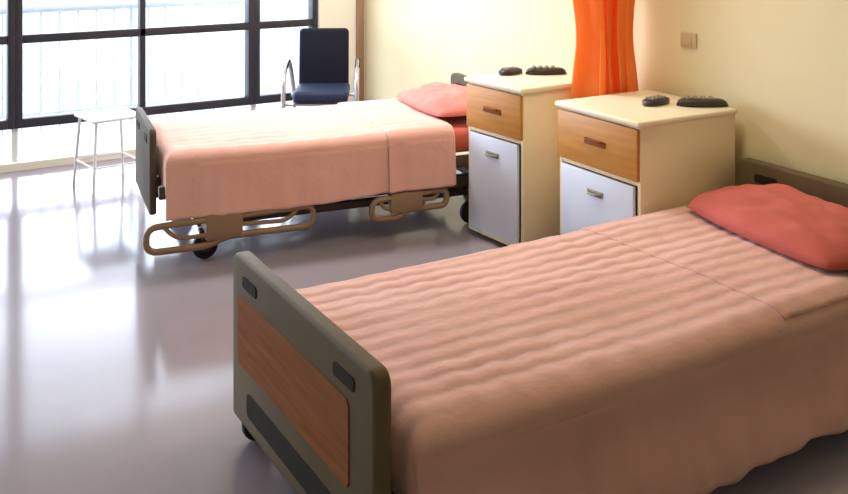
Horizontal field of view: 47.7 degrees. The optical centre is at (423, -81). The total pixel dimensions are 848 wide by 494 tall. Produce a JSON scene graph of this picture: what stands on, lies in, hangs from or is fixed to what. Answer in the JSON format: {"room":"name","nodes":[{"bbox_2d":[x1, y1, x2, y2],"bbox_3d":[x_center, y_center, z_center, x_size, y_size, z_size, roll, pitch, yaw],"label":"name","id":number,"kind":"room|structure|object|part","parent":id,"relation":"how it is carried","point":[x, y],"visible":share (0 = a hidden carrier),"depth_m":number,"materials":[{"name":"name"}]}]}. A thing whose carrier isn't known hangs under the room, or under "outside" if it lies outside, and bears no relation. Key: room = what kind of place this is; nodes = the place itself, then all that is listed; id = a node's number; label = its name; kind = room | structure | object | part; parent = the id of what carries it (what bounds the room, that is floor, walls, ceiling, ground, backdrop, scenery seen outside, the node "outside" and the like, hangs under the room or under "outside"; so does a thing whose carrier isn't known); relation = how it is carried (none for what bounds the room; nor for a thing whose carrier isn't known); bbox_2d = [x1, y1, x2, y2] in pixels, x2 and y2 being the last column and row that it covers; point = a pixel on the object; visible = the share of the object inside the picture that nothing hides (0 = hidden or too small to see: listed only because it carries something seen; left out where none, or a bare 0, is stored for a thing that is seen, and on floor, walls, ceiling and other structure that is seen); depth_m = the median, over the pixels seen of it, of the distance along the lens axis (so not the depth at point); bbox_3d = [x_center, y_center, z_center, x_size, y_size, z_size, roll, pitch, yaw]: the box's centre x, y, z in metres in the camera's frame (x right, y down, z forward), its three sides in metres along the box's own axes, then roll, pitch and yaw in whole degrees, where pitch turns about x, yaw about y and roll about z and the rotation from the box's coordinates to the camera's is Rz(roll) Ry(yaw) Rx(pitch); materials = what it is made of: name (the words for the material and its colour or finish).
{"room":"hospital room","nodes":[
{"label":"hospital room","id":0,"kind":"room"},
{"bbox_2d":[0,102,308,159],"bbox_3d":[-2.953,1.720,7.051,7.250,0.100,1.250,0,0,-30],"label":"balcony slab","id":1,"kind":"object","parent":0,"point":[52,140],"visible":0.22,"depth_m":7.37,"materials":[{"name":"concrete"}]},
{"bbox_2d":[0,0,304,135],"bbox_3d":[-3.237,1.171,7.435,7.150,0.998,0.055,0,0,-30],"label":"balcony railing","id":2,"kind":"object","parent":1,"relation":"on","point":[131,5],"visible":0.56,"depth_m":7.98,"materials":[{"name":"white metal"}]},
{"bbox_2d":[0,0,364,172],"bbox_3d":[-3.116,0.300,6.143,6.050,2.700,0.150,0,0,-30],"label":"wall","id":3,"kind":"structure","parent":0,"point":[331,13],"depth_m":7.42,"materials":[{"name":"white paint"}]},
{"bbox_2d":[0,0,14,161],"bbox_3d":[-3.425,0.650,5.962,1.634,1.900,0.090,0,0,-30],"label":"window","id":4,"kind":"structure","parent":3,"relation":"in","point":[8,123],"depth_m":6.33,"materials":[{"name":"black metal"}]},
{"bbox_3d":[-3.425,1.490,5.962,1.634,0.220,0.050,0,0,-30],"label":"frame","id":5,"kind":"part","parent":4,"relation":"part of","materials":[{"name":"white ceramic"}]},
{"bbox_2d":[15,0,253,161],"bbox_3d":[-2.005,0.650,6.796,1.659,1.900,0.090,0,0,-30],"label":"window","id":6,"kind":"structure","parent":3,"relation":"in","point":[142,31],"depth_m":6.77,"materials":[{"name":"black metal"}]},
{"bbox_3d":[-2.005,1.490,6.796,1.659,0.220,0.050,0,0,-30],"label":"frame","id":7,"kind":"part","parent":6,"relation":"part of","materials":[{"name":"black metal"}]},
{"bbox_2d":[253,0,317,110],"bbox_3d":[-1.067,0.650,7.347,0.517,1.900,0.090,0,0,-30],"label":"window","id":8,"kind":"structure","parent":3,"relation":"in","point":[311,21],"depth_m":7.24,"materials":[{"name":"black metal"}]},
{"bbox_2d":[356,0,363,100],"bbox_3d":[-0.505,0.300,7.572,0.060,2.700,0.030,0,0,-30],"label":"trim","id":9,"kind":"structure","parent":3,"relation":"attached to","point":[359,3],"depth_m":7.56,"materials":[{"name":"brown wood"}]},
{"bbox_2d":[0,156,847,493],"bbox_3d":[-0.938,1.710,2.436,6.450,0.120,8.750,0,0,-30],"label":"floor","id":10,"kind":"structure","parent":0,"point":[116,357],"depth_m":3.85,"materials":[{"name":"tile"}]},
{"bbox_2d":[72,107,135,196],"bbox_3d":[-1.953,1.425,5.950,0.338,0.452,0.338,0,0,-40],"label":"stool","id":11,"kind":"object","parent":10,"relation":"on","point":[96,117],"visible":0.73,"depth_m":5.92,"materials":[{"name":"white metal"}]},
{"bbox_3d":[-2.158,1.435,5.967,0.059,0.432,0.018,0,0,5],"label":"leg","id":12,"kind":"part","parent":11,"relation":"part of","materials":[{"name":"white metal"}]},
{"bbox_3d":[-1.970,1.435,5.746,0.017,0.432,0.060,0,0,5],"label":"leg","id":13,"kind":"part","parent":11,"relation":"part of","materials":[{"name":"white metal"}]},
{"bbox_3d":[-1.953,1.210,5.950,0.320,0.022,0.320,0,0,-40],"label":"seat","id":14,"kind":"part","parent":11,"relation":"part of","materials":[{"name":"white plastic"}]},
{"bbox_3d":[-1.937,1.435,6.155,0.017,0.432,0.060,0,0,5],"label":"leg","id":15,"kind":"part","parent":11,"relation":"part of","materials":[{"name":"white metal"}]},
{"bbox_2d":[136,73,468,258],"bbox_3d":[-0.552,1.305,5.282,2.016,0.690,0.905,0,0,-22],"label":"hospital bed","id":16,"kind":"object","parent":10,"relation":"on","point":[213,230],"visible":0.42,"depth_m":4.83,"materials":[{"name":"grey plastic"}]},
{"bbox_3d":[-1.434,1.222,4.942,0.034,0.415,0.660,0,0,-22],"label":"footboard","id":17,"kind":"part","parent":16,"relation":"part of","materials":[{"name":"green plastic"}]},
{"bbox_3d":[-0.970,1.478,4.650,0.180,0.124,0.056,0,0,-22],"label":"rail mount","id":18,"kind":"part","parent":16,"relation":"part of","materials":[{"name":"beige plastic"}]},
{"bbox_3d":[-0.930,1.497,4.658,0.842,0.167,0.032,0,0,-22],"label":"rail","id":19,"kind":"part","parent":16,"relation":"part of","materials":[{"name":"beige plastic"}]},
{"bbox_2d":[150,99,455,220],"bbox_3d":[-0.698,1.255,5.237,1.501,0.341,0.954,0,0,-22],"label":"bedspread","id":20,"kind":"object","parent":16,"relation":"on","point":[221,164],"visible":0.98,"depth_m":4.88,"materials":[{"name":"pink fabric"}]},
{"bbox_3d":[-0.546,1.390,5.309,1.894,0.260,0.860,0,0,-22],"label":"bed frame","id":21,"kind":"part","parent":16,"relation":"part of","materials":[{"name":"brown metal"}]},
{"bbox_3d":[-0.097,1.466,5.011,0.180,0.107,0.056,0,0,-22],"label":"rail mount","id":22,"kind":"part","parent":16,"relation":"part of","materials":[{"name":"beige plastic"}]},
{"bbox_3d":[-0.075,1.486,5.011,0.452,0.149,0.032,0,0,-22],"label":"rail","id":23,"kind":"part","parent":16,"relation":"part of","materials":[{"name":"beige plastic"}]},
{"bbox_2d":[397,82,466,116],"bbox_3d":[0.132,1.031,5.598,0.432,0.113,0.745,0,0,-21],"label":"pillow","id":24,"kind":"object","parent":16,"relation":"on","point":[439,99],"visible":0.84,"depth_m":5.44,"materials":[{"name":"fabric"}]},
{"bbox_3d":[-0.514,1.194,5.322,1.775,0.133,0.840,0,0,-22],"label":"mattress","id":25,"kind":"part","parent":16,"relation":"part of","materials":[{"name":"fabric"}]},
{"bbox_3d":[0.348,1.155,5.678,0.050,0.390,0.840,0,0,-22],"label":"headboard","id":26,"kind":"part","parent":16,"relation":"part of","materials":[{"name":"green plastic"}]},
{"bbox_2d":[281,28,359,107],"bbox_3d":[-0.721,1.221,6.815,0.536,0.860,0.543,0,0,-2],"label":"armchair","id":27,"kind":"object","parent":10,"relation":"on","point":[323,52],"visible":0.96,"depth_m":6.96,"materials":[{"name":"blue fabric"}]},
{"bbox_3d":[-0.966,1.322,6.791,0.052,0.657,0.516,0,0,1],"label":"armrest","id":28,"kind":"part","parent":27,"relation":"part of","materials":[{"name":"metal"}]},
{"bbox_3d":[-0.721,1.275,6.824,0.480,0.024,0.404,0,0,-2],"label":"seat frame","id":29,"kind":"part","parent":27,"relation":"part of","materials":[{"name":"metal"}]},
{"bbox_3d":[-0.720,1.220,6.794,0.380,0.080,0.420,0,0,-2],"label":"seat","id":30,"kind":"part","parent":27,"relation":"part of","materials":[{"name":"blue fabric"}]},
{"bbox_3d":[-0.729,1.010,7.004,0.360,0.437,0.122,0,0,-2],"label":"backrest","id":31,"kind":"part","parent":27,"relation":"part of","materials":[{"name":"blue fabric"}]},
{"bbox_3d":[-0.475,1.322,6.812,0.052,0.657,0.516,0,0,-6],"label":"armrest","id":32,"kind":"part","parent":27,"relation":"part of","materials":[{"name":"metal"}]},
{"bbox_2d":[464,70,571,245],"bbox_3d":[0.544,1.238,5.003,0.531,0.825,0.469,0,0,-34],"label":"base cabinet","id":33,"kind":"object","parent":10,"relation":"on","point":[512,120],"visible":0.61,"depth_m":4.80,"materials":[{"name":"beige laminate"}]},
{"bbox_3d":[0.336,0.965,4.861,0.027,0.030,0.140,0,0,-34],"label":"drawer handle","id":34,"kind":"part","parent":33,"relation":"part of","materials":[{"name":"brown wood"}]},
{"bbox_3d":[0.337,1.190,4.861,0.028,0.028,0.100,0,0,-34],"label":"door handle","id":35,"kind":"part","parent":33,"relation":"part of","materials":[{"name":"grey plastic"}]},
{"bbox_3d":[0.355,1.353,4.873,0.018,0.494,0.385,0,0,-34],"label":"door","id":36,"kind":"part","parent":33,"relation":"part of","materials":[{"name":"white laminate"}]},
{"bbox_3d":[0.534,0.970,4.996,0.456,0.221,0.437,0,0,-34],"label":"drawer","id":37,"kind":"part","parent":33,"relation":"part of","materials":[{"name":"brown wood"}]},
{"bbox_2d":[498,66,522,75],"bbox_3d":[0.466,0.807,5.139,0.160,0.037,0.086,0,0,-38],"label":"remote control","id":38,"kind":"object","parent":33,"relation":"on","point":[512,70],"visible":1,"depth_m":5.10,"materials":[{"name":"grey plastic"}]},
{"bbox_2d":[525,65,566,73],"bbox_3d":[0.654,0.804,5.145,0.220,0.042,0.097,0,0,0],"label":"remote control","id":39,"kind":"object","parent":33,"relation":"on","point":[532,70],"visible":1,"depth_m":5.11,"materials":[{"name":"grey plastic"}]},
{"bbox_2d":[233,158,847,493],"bbox_3d":[0.654,1.350,3.255,2.374,0.600,0.985,0,0,-30],"label":"hospital bed","id":40,"kind":"object","parent":10,"relation":"on","point":[317,403],"visible":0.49,"depth_m":2.62,"materials":[{"name":"grey plastic"}]},
{"bbox_3d":[-0.384,1.282,2.685,0.006,0.219,0.795,0,0,-30],"label":"wood panel","id":41,"kind":"part","parent":40,"relation":"part of","materials":[{"name":"brown wood"}]},
{"bbox_3d":[-0.344,1.319,2.668,0.050,0.522,0.985,0,0,-30],"label":"footboard","id":42,"kind":"part","parent":40,"relation":"part of","materials":[{"name":"grey plastic"}]},
{"bbox_2d":[295,205,847,493],"bbox_3d":[0.646,1.386,3.203,2.105,0.394,1.121,0,0,-30],"label":"bedspread","id":43,"kind":"object","parent":40,"relation":"on","point":[669,351],"visible":0.74,"depth_m":2.80,"materials":[{"name":"pink fabric"}]},
{"bbox_2d":[687,183,847,269],"bbox_3d":[1.413,1.130,3.654,0.490,0.134,0.862,-2,1,-21],"label":"pillow","id":44,"kind":"object","parent":43,"relation":"on","point":[786,220],"visible":1,"depth_m":3.54,"materials":[{"name":"red fabric"}]},
{"bbox_3d":[1.656,1.280,3.844,0.050,0.460,0.985,0,0,-30],"label":"headboard","id":45,"kind":"part","parent":40,"relation":"part of","materials":[{"name":"grey plastic"}]},
{"bbox_2d":[555,90,736,234],"bbox_3d":[0.998,1.248,4.391,0.611,0.805,0.564,0,0,-30],"label":"base cabinet","id":46,"kind":"object","parent":10,"relation":"on","point":[621,158],"visible":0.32,"depth_m":4.21,"materials":[{"name":"beige laminate"}]},
{"bbox_3d":[0.746,0.985,4.243,0.027,0.030,0.140,0,0,-30],"label":"drawer handle","id":47,"kind":"part","parent":46,"relation":"part of","materials":[{"name":"brown wood"}]},
{"bbox_3d":[0.747,1.210,4.243,0.028,0.028,0.100,0,0,-30],"label":"door handle","id":48,"kind":"part","parent":46,"relation":"part of","materials":[{"name":"grey plastic"}]},
{"bbox_3d":[0.766,1.363,4.254,0.018,0.474,0.480,0,0,-30],"label":"door","id":49,"kind":"part","parent":46,"relation":"part of","materials":[{"name":"white laminate"}]},
{"bbox_3d":[0.987,0.990,4.384,0.536,0.221,0.532,0,0,-30],"label":"drawer","id":50,"kind":"part","parent":46,"relation":"part of","materials":[{"name":"brown wood"}]},
{"bbox_2d":[642,95,669,106],"bbox_3d":[1.067,0.827,4.402,0.170,0.037,0.086,0,0,-38],"label":"remote control","id":51,"kind":"object","parent":46,"relation":"on","point":[654,100],"visible":1,"depth_m":4.36,"materials":[{"name":"grey plastic"}]},
{"bbox_2d":[676,95,728,106],"bbox_3d":[1.265,0.824,4.362,0.230,0.042,0.097,0,0,8],"label":"remote control","id":52,"kind":"object","parent":46,"relation":"on","point":[694,101],"visible":1,"depth_m":4.33,"materials":[{"name":"grey plastic"}]},
{"bbox_2d":[365,0,847,185],"bbox_3d":[1.756,0.300,4.018,0.200,2.700,8.750,0,0,-30],"label":"wall","id":53,"kind":"structure","parent":0,"point":[782,65],"depth_m":4.59,"materials":[{"name":"beige paint"}]},
{"bbox_2d":[681,32,696,48],"bbox_3d":[1.274,0.580,4.625,0.018,0.070,0.100,0,0,-30],"label":"light switch","id":54,"kind":"object","parent":53,"relation":"attached to","point":[689,40],"visible":1,"depth_m":4.61,"materials":[{"name":"beige plastic"}]},
{"bbox_3d":[-0.938,-1.110,2.435,6.450,0.120,8.750,0,0,-30],"label":"ceiling","id":55,"kind":"structure","parent":0,"visible":0},
{"bbox_2d":[571,0,637,98],"bbox_3d":[0.058,0.140,4.285,2.441,2.380,0.212,0,0,-30],"label":"curtain","id":56,"kind":"object","parent":55,"relation":"hanging from","point":[604,61],"visible":0.53,"depth_m":4.76,"materials":[{"name":"orange fabric"}]}
]}

